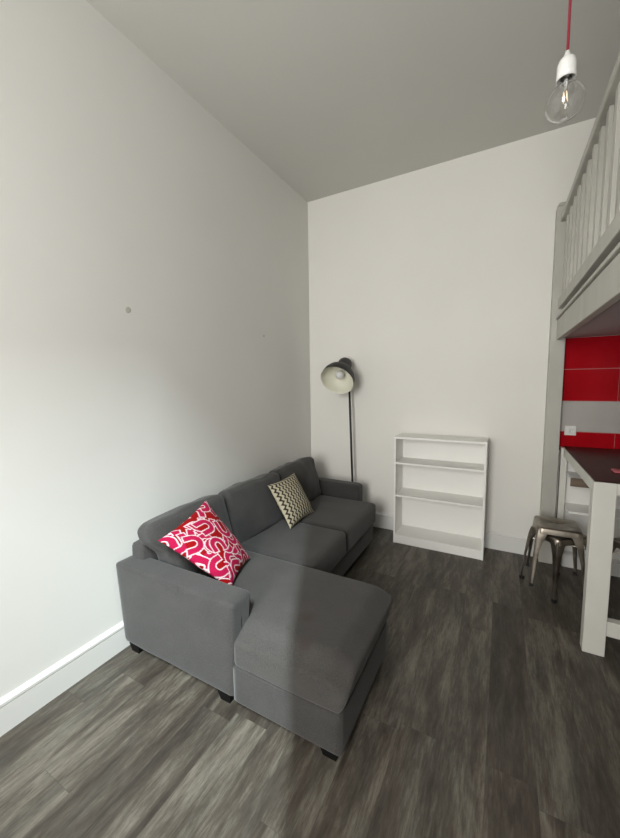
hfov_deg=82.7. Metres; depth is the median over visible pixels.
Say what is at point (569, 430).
wall socket
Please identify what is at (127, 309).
plug
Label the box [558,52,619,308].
balustrade
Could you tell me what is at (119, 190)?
wall
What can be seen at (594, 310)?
platform
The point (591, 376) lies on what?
tile backsplash
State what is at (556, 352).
newel post
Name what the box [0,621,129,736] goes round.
baseboard
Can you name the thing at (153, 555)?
cushion
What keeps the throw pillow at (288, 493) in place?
on the sofa
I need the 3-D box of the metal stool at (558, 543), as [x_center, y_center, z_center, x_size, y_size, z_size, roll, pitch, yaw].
[1.867,1.062,2.657,0.342,0.449,0.342,-2,6,-8]
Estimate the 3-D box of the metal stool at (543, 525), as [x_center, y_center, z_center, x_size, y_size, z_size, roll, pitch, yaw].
[1.857,1.007,2.664,0.342,0.449,0.342,2,7,27]
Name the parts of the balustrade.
rail, handrail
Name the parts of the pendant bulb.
glass globe, cord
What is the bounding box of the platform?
[556,242,619,339]
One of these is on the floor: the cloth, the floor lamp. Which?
the floor lamp
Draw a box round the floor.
[0,526,619,837]
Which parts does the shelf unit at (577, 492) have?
shelf, shelf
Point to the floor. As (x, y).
(484, 713)
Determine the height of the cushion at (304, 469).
0.450 m
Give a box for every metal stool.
[519,524,586,603]
[526,515,584,596]
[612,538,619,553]
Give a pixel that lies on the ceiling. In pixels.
(333, 97)
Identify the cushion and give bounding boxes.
[137,495,232,573]
[197,550,392,713]
[217,473,284,543]
[241,519,345,572]
[269,457,321,500]
[285,495,375,551]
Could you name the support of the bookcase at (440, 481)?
on the floor
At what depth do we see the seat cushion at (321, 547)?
2.55 m
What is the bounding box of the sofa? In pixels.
[116,457,392,761]
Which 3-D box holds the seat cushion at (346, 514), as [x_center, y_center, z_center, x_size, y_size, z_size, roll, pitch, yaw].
[0.182,0.920,3.212,0.670,0.209,0.728,2,7,28]
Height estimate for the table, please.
1.019 m
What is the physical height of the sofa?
0.838 m
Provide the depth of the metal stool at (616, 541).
2.48 m
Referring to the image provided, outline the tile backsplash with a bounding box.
[559,335,619,449]
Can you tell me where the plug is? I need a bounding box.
[125,307,130,312]
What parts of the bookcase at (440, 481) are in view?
panel, shelf, shelf, shelf, panel, panel, panel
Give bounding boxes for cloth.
[611,468,619,472]
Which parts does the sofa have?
frame, armrest, armrest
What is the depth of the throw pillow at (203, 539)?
2.02 m
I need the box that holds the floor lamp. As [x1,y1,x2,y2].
[321,357,354,481]
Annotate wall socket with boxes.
[564,426,576,434]
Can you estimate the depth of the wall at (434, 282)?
3.31 m
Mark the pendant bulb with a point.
(566, 100)
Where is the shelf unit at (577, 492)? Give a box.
[555,456,619,576]
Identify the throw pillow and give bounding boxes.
[158,500,249,584]
[268,473,313,528]
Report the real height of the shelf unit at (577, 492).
0.930 m
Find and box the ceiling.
[86,0,619,201]
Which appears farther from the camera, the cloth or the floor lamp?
the floor lamp
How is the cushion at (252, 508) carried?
on the sofa
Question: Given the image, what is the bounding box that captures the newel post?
[538,202,565,563]
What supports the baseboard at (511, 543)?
attached to the wall at (434, 282)
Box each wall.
[0,0,310,698]
[308,118,619,536]
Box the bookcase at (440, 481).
[393,433,488,560]
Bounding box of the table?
[556,446,619,656]
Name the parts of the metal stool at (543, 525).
leg, leg, seat, leg, leg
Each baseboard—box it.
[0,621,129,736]
[373,512,534,555]
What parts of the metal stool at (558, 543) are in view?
leg, leg, seat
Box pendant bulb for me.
[545,0,585,123]
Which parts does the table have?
leg, leg, cross rail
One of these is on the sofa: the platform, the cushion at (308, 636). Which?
the cushion at (308, 636)

